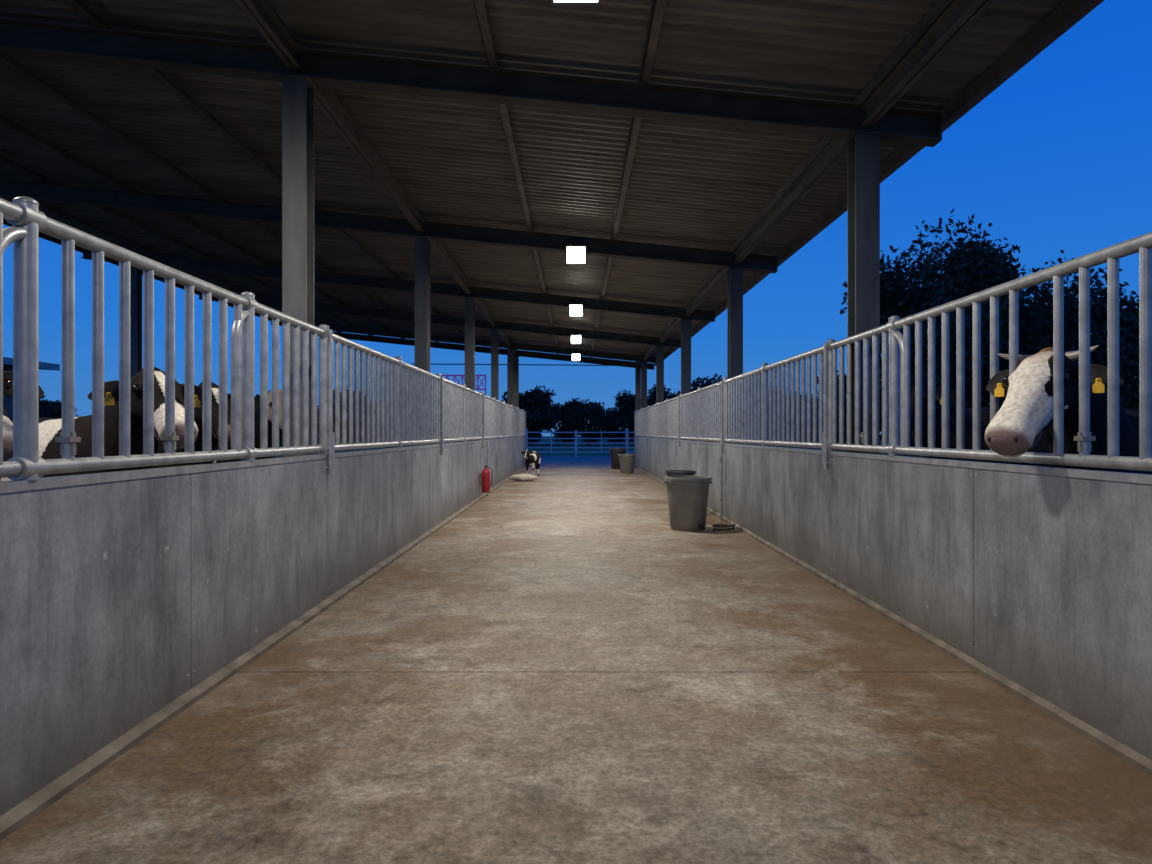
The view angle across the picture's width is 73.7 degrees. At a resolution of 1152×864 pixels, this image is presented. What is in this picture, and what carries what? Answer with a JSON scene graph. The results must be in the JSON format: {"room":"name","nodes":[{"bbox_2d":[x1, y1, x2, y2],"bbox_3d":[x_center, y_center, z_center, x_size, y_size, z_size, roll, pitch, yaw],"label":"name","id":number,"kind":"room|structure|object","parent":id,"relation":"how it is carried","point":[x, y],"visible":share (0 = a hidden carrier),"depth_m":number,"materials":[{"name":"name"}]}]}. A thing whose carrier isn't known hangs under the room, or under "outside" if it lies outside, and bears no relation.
{"room":"cattle barn","nodes":[
{"label":"cattle barn","id":0,"kind":"room"},
{"bbox_2d":[0,436,525,815],"bbox_3d":[-1.899,0.723,13.000,0.051,1.115,32.000,0,0,0],"label":"wall","id":1,"kind":"structure","parent":0,"point":[122,593],"depth_m":3.52,"materials":[{"name":"grey concrete"}]},
{"bbox_2d":[0,466,525,840],"bbox_3d":[-1.855,1.278,13.000,0.050,0.045,32.000,0,0,0],"label":"curb","id":2,"kind":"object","parent":1,"relation":"attached to","point":[39,801],"depth_m":3.46,"materials":[{"name":"grey concrete"}]},
{"bbox_2d":[0,196,526,479],"bbox_3d":[-1.886,-0.245,13.000,0.104,1.130,32.000,0,0,0],"label":"railing","id":3,"kind":"object","parent":1,"relation":"on","point":[419,406],"visible":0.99,"depth_m":3.99,"materials":[{"name":"metal"}]},
{"bbox_2d":[480,465,492,492],"bbox_3d":[-1.768,0.915,14.997,0.212,0.530,0.189,0,0,40],"label":"fire extinguisher","id":4,"kind":"object","parent":1,"relation":"attached to","point":[485,475],"visible":1,"depth_m":14.94,"materials":[{"name":"red paint"}]},
{"bbox_2d":[0,0,1064,355],"bbox_3d":[-3.750,-3.358,13.297,13.700,1.402,32.595,0,0,0],"label":"ceiling","id":5,"kind":"structure","parent":0,"point":[694,185],"depth_m":8.18,"materials":[{"name":"grey metal"}]},
{"bbox_2d":[3,218,270,320],"bbox_3d":[-10.500,-3.913,13.200,0.060,0.185,32.400,0,0,0],"label":"roof beam","id":6,"kind":"structure","parent":5,"relation":"attached to","point":[41,235],"depth_m":16.26,"materials":[{"name":"metal"}]},
{"bbox_2d":[0,154,356,326],"bbox_3d":[-7.700,-3.673,13.150,0.070,0.114,32.300,0,0,0],"label":"roof purlin","id":7,"kind":"structure","parent":5,"relation":"attached to","point":[4,160],"depth_m":13.60,"materials":[{"name":"metal"}]},
{"bbox_2d":[0,114,404,338],"bbox_3d":[-6.500,-3.553,13.150,0.070,0.114,32.300,0,0,0],"label":"roof purlin","id":8,"kind":"structure","parent":5,"relation":"attached to","point":[4,121],"depth_m":10.75,"materials":[{"name":"metal"}]},
{"bbox_2d":[0,54,436,341],"bbox_3d":[-5.200,-3.423,13.150,0.070,0.114,32.300,0,0,0],"label":"roof purlin","id":9,"kind":"structure","parent":5,"relation":"attached to","point":[6,59],"depth_m":8.86,"materials":[{"name":"metal"}]},
{"bbox_2d":[63,0,475,345],"bbox_3d":[-3.800,-3.283,13.150,0.070,0.114,32.300,0,0,0],"label":"roof purlin","id":10,"kind":"structure","parent":5,"relation":"attached to","point":[80,7],"depth_m":8.01,"materials":[{"name":"metal"}]},
{"bbox_2d":[551,0,600,4],"bbox_3d":[0.000,-2.709,4.435,0.328,0.416,0.221,0,0,0],"label":"floodlight","id":11,"kind":"object","parent":5,"relation":"attached to","point":[553,2],"visible":1,"depth_m":4.49,"materials":[{"name":"white"}]},
{"bbox_2d":[554,0,597,1],"bbox_3d":[0.000,-2.620,4.420,0.254,0.204,0.162,0,0,0],"label":"diffuser","id":12,"kind":"object","parent":11,"relation":"attached to","point":[554,0],"depth_m":4.49,"materials":[{"name":"white plastic"}]},
{"bbox_2d":[591,0,665,349],"bbox_3d":[0.550,-2.848,13.150,0.070,0.114,32.300,0,0,0],"label":"roof purlin","id":13,"kind":"structure","parent":5,"relation":"attached to","point":[658,6],"depth_m":7.13,"materials":[{"name":"metal"}]},
{"bbox_2d":[654,0,1103,365],"bbox_3d":[3.045,-2.587,13.200,0.090,0.125,32.400,0,0,0],"label":"trim","id":14,"kind":"structure","parent":5,"relation":"attached to","point":[1068,13],"depth_m":5.78,"materials":[{"name":"metal"}]},
{"bbox_2d":[540,456,610,465],"bbox_3d":[0.000,1.365,35.250,18.000,0.090,12.500,0,0,0],"label":"pavement","id":15,"kind":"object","parent":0,"point":[545,460],"visible":0.21,"depth_m":34.37,"materials":[{"name":"concrete"}]},
{"bbox_2d":[441,375,485,439],"bbox_3d":[-5.320,-0.683,36.000,2.220,4.004,0.070,0,0,0],"label":"lattice frame","id":16,"kind":"object","parent":15,"relation":"on","point":[462,376],"visible":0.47,"depth_m":35.98,"materials":[{"name":"paint"}]},
{"bbox_2d":[448,428,670,456],"bbox_3d":[0.000,0.559,40.062,13.314,1.519,0.195,0,0,0],"label":"fence","id":17,"kind":"object","parent":15,"relation":"on","point":[627,432],"visible":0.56,"depth_m":39.98,"materials":[{"name":"white metal"}]},
{"bbox_2d":[0,466,1151,863],"bbox_3d":[0.160,1.355,13.000,4.080,0.110,32.000,0,0,0],"label":"floor","id":18,"kind":"structure","parent":0,"point":[559,672],"depth_m":3.28,"materials":[{"name":"concrete"}]},
{"bbox_2d":[486,442,488,495],"bbox_3d":[-1.795,0.750,15.600,0.060,1.100,0.060,0,0,0],"label":"standpipe","id":19,"kind":"object","parent":18,"relation":"on","point":[487,450],"visible":0.67,"depth_m":15.58,"materials":[{"name":"grey metal"}]},
{"bbox_2d":[510,474,537,480],"bbox_3d":[-1.373,1.201,20.297,0.742,0.197,0.476,0,0,0],"label":"sack","id":20,"kind":"object","parent":18,"relation":"on","point":[519,477],"visible":1,"depth_m":20.15,"materials":[{"name":"beige fabric"}]},
{"bbox_2d":[521,450,540,475],"bbox_3d":[-1.292,0.897,22.183,0.387,0.806,1.348,0,0,11],"label":"holstein calf","id":21,"kind":"object","parent":18,"relation":"on","point":[532,458],"visible":0.97,"depth_m":21.98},
{"bbox_2d":[609,448,626,468],"bbox_3d":[1.500,0.940,27.500,0.642,0.720,0.632,0,0,0],"label":"bucket","id":22,"kind":"object","parent":18,"relation":"on","point":[615,463],"visible":0.85,"depth_m":27.27,"materials":[{"name":"black plastic"}]},
{"bbox_2d":[618,454,635,472],"bbox_3d":[1.620,1.000,24.300,0.582,0.600,0.572,0,0,0],"label":"bucket","id":23,"kind":"object","parent":18,"relation":"on","point":[627,461],"visible":1,"depth_m":24.10,"materials":[{"name":"grey plastic"}]},
{"bbox_2d":[665,470,695,475],"bbox_3d":[1.620,0.950,11.900,0.472,0.700,0.472,0,0,0],"label":"bucket","id":24,"kind":"object","parent":18,"relation":"on","point":[668,472],"visible":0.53,"depth_m":11.72,"materials":[{"name":"black plastic"}]},
{"bbox_2d":[664,475,711,530],"bbox_3d":[1.500,0.950,10.300,0.642,0.700,0.632,0,0,0],"label":"bucket","id":25,"kind":"object","parent":18,"relation":"on","point":[687,495],"visible":1,"depth_m":10.07,"materials":[{"name":"grey plastic"}]},
{"bbox_2d":[719,446,723,520],"bbox_3d":[2.138,0.750,11.300,0.060,1.100,0.060,0,0,0],"label":"standpipe","id":26,"kind":"object","parent":18,"relation":"on","point":[721,457],"visible":1,"depth_m":11.29,"materials":[{"name":"grey metal"}]},
{"bbox_2d":[712,524,734,530],"bbox_3d":[1.945,1.255,10.175,0.336,0.082,0.394,0,0,0],"label":"hose","id":27,"kind":"object","parent":18,"relation":"on","point":[721,526],"visible":1,"depth_m":10.07,"materials":[{"name":"black plastic"}]},
{"bbox_2d":[274,436,925,457],"bbox_3d":[0.000,1.420,115.000,300.000,0.001,270.000,0,0,0],"label":"ground","id":28,"kind":"structure","parent":0,"point":[542,440],"depth_m":66.10,"materials":[{"name":"green plant"}]},
{"bbox_2d":[3,357,59,422],"bbox_3d":[-20.400,-0.600,17.000,8.000,4.000,14.800,0,0,0],"label":"shed","id":29,"kind":"object","parent":28,"relation":"on","point":[7,362],"visible":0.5,"depth_m":23.09,"materials":[{"name":"grey metal"}]},
{"bbox_2d":[39,406,77,418],"bbox_3d":[-53.735,-0.699,78.783,4.176,4.468,4.712,0,0,41],"label":"broadleaf tree","id":30,"kind":"object","parent":28,"relation":"on","point":[56,413],"visible":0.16,"depth_m":78.42,"materials":[{"name":"green plant"}]},
{"bbox_2d":[39,397,81,416],"bbox_3d":[-55.452,-1.125,81.273,5.668,5.374,5.022,0,0,-5],"label":"broadleaf tree","id":31,"kind":"object","parent":28,"relation":"on","point":[43,404],"visible":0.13,"depth_m":80.24,"materials":[{"name":"green plant"}]},
{"bbox_2d":[317,405,318,443],"bbox_3d":[-28.631,-0.786,85.716,4.349,4.654,4.908,0,0,-4],"label":"broadleaf tree","id":32,"kind":"object","parent":28,"relation":"on","point":[317,405],"visible":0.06,"depth_m":84.35,"materials":[{"name":"green plant"}]},
{"bbox_2d":[333,386,370,443],"bbox_3d":[-23.765,-1.733,82.657,7.033,6.669,6.232,0,0,23],"label":"broadleaf tree","id":33,"kind":"object","parent":28,"relation":"on","point":[340,386],"visible":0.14,"depth_m":81.25,"materials":[{"name":"green plant"}]},
{"bbox_2d":[347,397,380,442],"bbox_3d":[-21.345,-1.252,81.072,5.952,5.644,5.274,0,0,-5],"label":"broadleaf tree","id":34,"kind":"object","parent":28,"relation":"on","point":[353,397],"visible":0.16,"depth_m":79.67,"materials":[{"name":"green plant"}]},
{"bbox_2d":[500,385,557,444],"bbox_3d":[-5.338,-1.692,80.770,6.941,6.581,6.150,0,0,3],"label":"broadleaf tree","id":35,"kind":"object","parent":28,"relation":"on","point":[538,419],"visible":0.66,"depth_m":79.88,"materials":[{"name":"green plant"}]},
{"bbox_2d":[542,398,584,442],"bbox_3d":[-1.437,-1.236,88.663,5.916,5.610,5.243,0,0,-11],"label":"broadleaf tree","id":36,"kind":"object","parent":28,"relation":"on","point":[562,411],"visible":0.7,"depth_m":87.84,"materials":[{"name":"green plant"}]},
{"bbox_2d":[568,399,618,445],"bbox_3d":[1.957,-1.003,80.529,5.393,5.114,4.779,0,0,43],"label":"broadleaf tree","id":37,"kind":"object","parent":28,"relation":"on","point":[593,412],"visible":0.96,"depth_m":79.59,"materials":[{"name":"green plant"}]},
{"bbox_2d":[604,406,625,442],"bbox_3d":[5.001,-0.854,89.330,4.483,4.797,5.059,0,0,-3],"label":"broadleaf tree","id":38,"kind":"object","parent":28,"relation":"on","point":[614,411],"visible":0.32,"depth_m":88.63,"materials":[{"name":"green plant"}]},
{"bbox_2d":[613,389,653,444],"bbox_3d":[6.563,-1.451,80.755,6.400,6.069,5.671,0,0,-35],"label":"broadleaf tree","id":39,"kind":"object","parent":28,"relation":"on","point":[626,403],"visible":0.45,"depth_m":79.47,"materials":[{"name":"green plant"}]},
{"bbox_2d":[647,384,680,437],"bbox_3d":[9.670,-1.713,79.849,6.192,6.625,6.987,0,0,34],"label":"broadleaf tree","id":40,"kind":"object","parent":28,"relation":"on","point":[652,395],"visible":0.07,"depth_m":78.28,"materials":[{"name":"green plant"}]},
{"bbox_2d":[691,373,726,442],"bbox_3d":[10.263,-1.407,55.709,5.648,5.974,6.358,0,0,0],"label":"broadleaf tree","id":41,"kind":"object","parent":28,"relation":"on","point":[696,383],"visible":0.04,"depth_m":54.13,"materials":[{"name":"green plant"}]},
{"bbox_2d":[768,389,806,441],"bbox_3d":[22.039,-1.721,83.431,6.207,6.642,7.005,0,0,16],"label":"broadleaf tree","id":42,"kind":"object","parent":28,"relation":"on","point":[768,389],"visible":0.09,"depth_m":81.87,"materials":[{"name":"green plant"}]},
{"bbox_2d":[790,414,817,441],"bbox_3d":[24.244,-0.465,83.341,3.709,3.969,4.186,0,0,35],"label":"broadleaf tree","id":43,"kind":"object","parent":28,"relation":"on","point":[806,414],"visible":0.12,"depth_m":82.22,"materials":[{"name":"green plant"}]},
{"bbox_2d":[800,393,818,442],"bbox_3d":[26.773,-1.514,89.082,5.796,6.202,6.541,0,0,9],"label":"broadleaf tree","id":44,"kind":"object","parent":28,"relation":"on","point":[806,393],"visible":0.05,"depth_m":87.31,"materials":[{"name":"green plant"}]},
{"bbox_2d":[811,370,888,451],"bbox_3d":[15.181,-0.956,40.839,5.338,5.015,4.742,0,0,21],"label":"broadleaf tree","id":45,"kind":"object","parent":28,"relation":"on","point":[845,377],"visible":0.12,"depth_m":40.13,"materials":[{"name":"green plant"}]},
{"bbox_2d":[880,382,924,456],"bbox_3d":[17.458,-0.969,38.105,5.367,5.043,4.768,0,0,4],"label":"broadleaf tree","id":46,"kind":"object","parent":28,"relation":"on","point":[912,443],"visible":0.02,"depth_m":38.90,"materials":[{"name":"green plant"}]},
{"bbox_2d":[880,288,1008,408],"bbox_3d":[15.349,-2.520,30.917,7.120,8.234,5.954,0,0,21],"label":"broadleaf tree","id":47,"kind":"object","parent":28,"relation":"on","point":[969,393],"visible":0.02,"depth_m":30.03,"materials":[{"name":"green plant"}]},
{"bbox_2d":[840,209,1064,406],"bbox_3d":[11.956,-2.726,25.394,7.495,8.667,6.267,0,0,-45],"label":"broadleaf tree","id":48,"kind":"object","parent":28,"relation":"on","point":[977,269],"visible":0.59,"depth_m":24.18,"materials":[{"name":"green plant"}]},
{"bbox_2d":[965,250,1138,409],"bbox_3d":[16.911,-2.240,26.001,8.008,7.700,7.167,0,0,-29],"label":"broadleaf tree","id":49,"kind":"object","parent":28,"relation":"on","point":[1128,348],"visible":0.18,"depth_m":24.96,"materials":[{"name":"green plant"}]},
{"bbox_2d":[1064,267,1138,404],"bbox_3d":[21.504,-2.422,26.815,7.526,8.085,8.408,0,0,4],"label":"broadleaf tree","id":50,"kind":"object","parent":28,"relation":"on","point":[1103,318],"visible":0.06,"depth_m":28.36,"materials":[{"name":"green plant"}]},
{"bbox_2d":[634,436,1151,759],"bbox_3d":[2.220,0.723,13.000,0.051,1.115,32.000,0,0,0],"label":"wall","id":51,"kind":"structure","parent":0,"point":[1041,576],"depth_m":4.09,"materials":[{"name":"grey concrete"}]},
{"bbox_2d":[634,466,1151,776],"bbox_3d":[2.185,1.278,13.000,0.030,0.045,32.000,0,0,0],"label":"curb","id":52,"kind":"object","parent":51,"relation":"attached to","point":[1122,751],"depth_m":4.02,"materials":[{"name":"grey concrete"}]},
{"bbox_2d":[634,232,1151,470],"bbox_3d":[2.206,-0.245,13.000,0.104,1.130,32.000,0,0,0],"label":"railing","id":53,"kind":"object","parent":51,"relation":"on","point":[735,409],"visible":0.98,"depth_m":4.78,"materials":[{"name":"metal"}]},
{"bbox_3d":[-0.200,1.355,13.000,19.400,0.110,32.000,0,0,0],"label":"ground","id":54,"kind":"structure","parent":0,"visible":0},
{"bbox_2d":[3,371,43,461],"bbox_3d":[-3.286,0.478,3.549,2.762,1.644,0.686,0,0,27],"label":"cow","id":55,"kind":"object","parent":54,"relation":"on","point":[7,375],"visible":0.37,"depth_m":2.90},
{"bbox_2d":[0,367,201,480],"bbox_3d":[-3.069,0.466,4.860,2.772,1.668,0.676,0,0,40],"label":"cow","id":56,"kind":"object","parent":54,"relation":"on","point":[49,428],"visible":0.16,"depth_m":4.34},
{"bbox_2d":[130,266,141,377],"bbox_3d":[-9.300,-1.119,16.200,0.220,4.838,0.220,0,0,0],"label":"steel column","id":57,"kind":"structure","parent":54,"relation":"on","point":[135,273],"depth_m":16.10,"materials":[{"name":"grey metal"}]},
{"bbox_2d":[154,382,230,467],"bbox_3d":[-3.288,0.469,6.077,2.835,1.663,0.697,0,0,40],"label":"cow","id":58,"kind":"object","parent":54,"relation":"on","point":[214,388],"visible":0.08,"depth_m":5.33},
{"bbox_2d":[213,389,281,462],"bbox_3d":[-3.357,0.459,7.324,2.878,1.682,0.725,0,0,37],"label":"cow","id":59,"kind":"object","parent":54,"relation":"on","point":[256,400],"visible":0.07,"depth_m":6.87},
{"bbox_2d":[280,75,316,456],"bbox_3d":[-2.240,-0.766,6.200,0.220,4.132,0.220,0,0,0],"label":"steel column","id":60,"kind":"structure","parent":54,"relation":"on","point":[297,90],"depth_m":6.11,"materials":[{"name":"grey metal"}]},
{"bbox_2d":[413,236,430,445],"bbox_3d":[-2.240,-0.766,11.200,0.220,4.132,0.220,0,0,0],"label":"steel column","id":61,"kind":"structure","parent":54,"relation":"on","point":[422,243],"depth_m":11.11,"materials":[{"name":"grey metal"}]},
{"bbox_2d":[464,297,475,440],"bbox_3d":[-2.240,-0.766,16.200,0.220,4.132,0.220,0,0,0],"label":"steel column","id":62,"kind":"structure","parent":54,"relation":"on","point":[469,301],"depth_m":16.10,"materials":[{"name":"grey metal"}]},
{"bbox_2d":[491,329,498,438],"bbox_3d":[-2.240,-0.766,21.200,0.220,4.132,0.220,0,0,0],"label":"steel column","id":63,"kind":"structure","parent":54,"relation":"on","point":[494,332],"depth_m":21.11,"materials":[{"name":"grey metal"}]},
{"bbox_2d":[507,349,513,437],"bbox_3d":[-2.240,-0.766,26.200,0.220,4.132,0.220,0,0,0],"label":"steel column","id":64,"kind":"structure","parent":54,"relation":"on","point":[509,351],"depth_m":26.11,"materials":[{"name":"grey metal"}]},
{"bbox_2d":[513,356,518,407],"bbox_3d":[-2.240,-0.766,28.700,0.220,4.132,0.220,0,0,0],"label":"steel column","id":65,"kind":"structure","parent":54,"relation":"on","point":[515,358],"depth_m":28.60,"materials":[{"name":"grey metal"}]},
{"bbox_2d":[635,368,640,436],"bbox_3d":[2.320,-0.538,28.700,0.220,3.676,0.220,0,0,0],"label":"steel column","id":66,"kind":"structure","parent":54,"relation":"on","point":[637,370],"depth_m":28.60,"materials":[{"name":"grey metal"}]},
{"bbox_2d":[641,362,646,408],"bbox_3d":[2.320,-0.538,26.200,0.220,3.676,0.220,0,0,0],"label":"steel column","id":67,"kind":"structure","parent":54,"relation":"on","point":[643,364],"depth_m":26.11,"materials":[{"name":"grey metal"}]},
{"bbox_2d":[271,318,655,362],"bbox_3d":[-3.740,-3.104,26.200,13.320,1.552,0.150,0,0,0],"label":"roof beam","id":68,"kind":"structure","parent":67,"relation":"on","point":[339,328],"depth_m":26.20,"materials":[{"name":"metal"}]},
{"bbox_2d":[571,353,580,360],"bbox_3d":[0.000,-2.545,25.995,0.328,0.267,0.221,0,0,0],"label":"floodlight","id":69,"kind":"object","parent":68,"relation":"attached to","point":[575,356],"visible":1,"depth_m":25.98,"materials":[{"name":"white"}]},
{"bbox_2d":[572,354,579,359],"bbox_3d":[0.000,-2.530,25.980,0.254,0.204,0.162,0,0,0],"label":"diffuser","id":70,"kind":"object","parent":69,"relation":"attached to","point":[574,356],"depth_m":25.97,"materials":[{"name":"white plastic"}]},
{"bbox_2d":[656,345,663,402],"bbox_3d":[2.320,-0.538,21.200,0.220,3.676,0.220,0,0,0],"label":"steel column","id":71,"kind":"structure","parent":54,"relation":"on","point":[659,348],"depth_m":21.11,"materials":[{"name":"grey metal"}]},
{"bbox_2d":[198,291,680,347],"bbox_3d":[-3.740,-3.104,21.200,13.320,1.552,0.150,0,0,0],"label":"roof beam","id":72,"kind":"structure","parent":71,"relation":"on","point":[269,302],"depth_m":21.19,"materials":[{"name":"metal"}]},
{"bbox_2d":[570,334,581,343],"bbox_3d":[0.000,-2.545,20.995,0.328,0.267,0.221,0,0,0],"label":"floodlight","id":73,"kind":"object","parent":72,"relation":"attached to","point":[575,338],"visible":1,"depth_m":20.98,"materials":[{"name":"white"}]},
{"bbox_2d":[571,335,580,342],"bbox_3d":[0.000,-2.530,20.980,0.254,0.204,0.162,0,0,0],"label":"diffuser","id":74,"kind":"object","parent":73,"relation":"attached to","point":[574,338],"depth_m":20.97,"materials":[{"name":"white plastic"}]},
{"bbox_2d":[680,319,691,439],"bbox_3d":[2.320,-0.538,16.200,0.220,3.676,0.220,0,0,0],"label":"steel column","id":75,"kind":"structure","parent":54,"relation":"on","point":[685,323],"depth_m":16.10,"materials":[{"name":"grey metal"}]},
{"bbox_2d":[81,247,714,321],"bbox_3d":[-3.740,-3.104,16.200,13.320,1.552,0.150,0,0,0],"label":"roof beam","id":76,"kind":"structure","parent":75,"relation":"on","point":[171,261],"depth_m":16.19,"materials":[{"name":"metal"}]},
{"bbox_2d":[15,197,336,331],"bbox_3d":[-8.900,-3.793,13.150,0.070,0.114,32.300,0,0,0],"label":"roof purlin","id":77,"kind":"structure","parent":76,"relation":"on","point":[42,205],"depth_m":14.92,"materials":[{"name":"metal"}]},
{"bbox_2d":[235,0,516,353],"bbox_3d":[-2.240,-3.039,12.790,0.100,0.290,33.020,0,0,0],"label":"roof purlin","id":78,"kind":"structure","parent":76,"relation":"attached to","point":[261,13],"depth_m":7.53,"materials":[{"name":"metal"}]},
{"bbox_2d":[473,0,557,346],"bbox_3d":[-0.660,-2.969,13.150,0.070,0.114,32.300,0,0,0],"label":"roof purlin","id":79,"kind":"structure","parent":76,"relation":"on","point":[479,5],"depth_m":7.44,"materials":[{"name":"metal"}]},
{"bbox_2d":[568,303,583,316],"bbox_3d":[0.000,-2.545,15.995,0.328,0.267,0.221,0,0,0],"label":"floodlight","id":80,"kind":"object","parent":76,"relation":"attached to","point":[575,309],"visible":1,"depth_m":15.98,"materials":[{"name":"white"}]},
{"bbox_2d":[570,305,581,315],"bbox_3d":[0.000,-2.530,15.980,0.254,0.204,0.162,0,0,0],"label":"diffuser","id":81,"kind":"object","parent":80,"relation":"attached to","point":[575,310],"depth_m":15.98,"materials":[{"name":"white plastic"}]},
{"bbox_2d":[636,0,994,366],"bbox_3d":[2.320,-2.583,12.790,0.100,0.290,33.020,0,0,0],"label":"purlin","id":82,"kind":"structure","parent":76,"relation":"attached to","point":[946,21],"depth_m":5.96,"materials":[{"name":"metal"}]},
{"bbox_2d":[411,363,638,365],"bbox_3d":[-1.850,-2.450,28.000,8.300,0.100,0.040,0,0,0],"label":"rod","id":83,"kind":"object","parent":82,"relation":"attached to","point":[411,363],"visible":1,"depth_m":27.99,"materials":[{"name":"metal"}]},
{"bbox_2d":[726,267,743,443],"bbox_3d":[2.320,-0.538,11.200,0.220,3.676,0.220,0,0,0],"label":"steel column","id":84,"kind":"structure","parent":54,"relation":"on","point":[734,274],"depth_m":11.11,"materials":[{"name":"grey metal"}]},
{"bbox_2d":[0,178,777,272],"bbox_3d":[-3.740,-3.104,11.200,13.320,1.552,0.150,0,0,0],"label":"roof beam","id":85,"kind":"structure","parent":84,"relation":"on","point":[8,187],"depth_m":11.20,"materials":[{"name":"metal"}]},
{"bbox_2d":[565,244,586,264],"bbox_3d":[0.000,-2.545,10.995,0.328,0.267,0.221,0,0,0],"label":"floodlight","id":86,"kind":"object","parent":85,"relation":"attached to","point":[575,254],"visible":1,"depth_m":10.97,"materials":[{"name":"white"}]},
{"bbox_2d":[567,247,584,262],"bbox_3d":[0.000,-2.530,10.980,0.254,0.204,0.162,0,0,0],"label":"diffuser","id":87,"kind":"object","parent":86,"relation":"attached to","point":[574,254],"depth_m":10.98,"materials":[{"name":"white plastic"}]},
{"bbox_2d":[845,132,881,453],"bbox_3d":[2.320,-0.538,6.200,0.220,3.676,0.220,0,0,0],"label":"steel column","id":88,"kind":"structure","parent":54,"relation":"on","point":[863,148],"depth_m":6.11,"materials":[{"name":"grey metal"}]},
{"bbox_2d":[0,18,941,146],"bbox_3d":[-3.740,-3.104,6.200,13.320,1.552,0.150,0,0,0],"label":"roof beam","id":89,"kind":"structure","parent":88,"relation":"on","point":[17,37],"depth_m":6.20,"materials":[{"name":"metal"}]},
{"bbox_2d":[881,376,1138,466],"bbox_3d":[3.596,0.430,6.216,2.652,1.741,0.766,0,0,-7],"label":"cow","id":90,"kind":"object","parent":54,"relation":"on","point":[1041,446],"visible":0.09,"depth_m":5.95},
{"bbox_2d":[985,345,1151,473],"bbox_3d":[3.142,0.440,4.237,2.735,1.721,0.679,0,0,-27],"label":"cow","id":91,"kind":"object","parent":54,"relation":"on","point":[1026,411],"visible":0.31,"depth_m":3.67},
{"bbox_3d":[-9.300,-1.119,28.700,0.220,4.838,0.220,0,0,0],"label":"steel column","id":92,"kind":"structure","parent":54,"relation":"on","visible":0},
{"bbox_2d":[333,332,653,369],"bbox_3d":[-3.740,-3.104,28.700,13.320,1.552,0.150,0,0,0],"label":"roof beam","id":93,"kind":"structure","parent":92,"relation":"on","point":[351,336],"depth_m":28.69,"materials":[{"name":"metal"}]}
]}

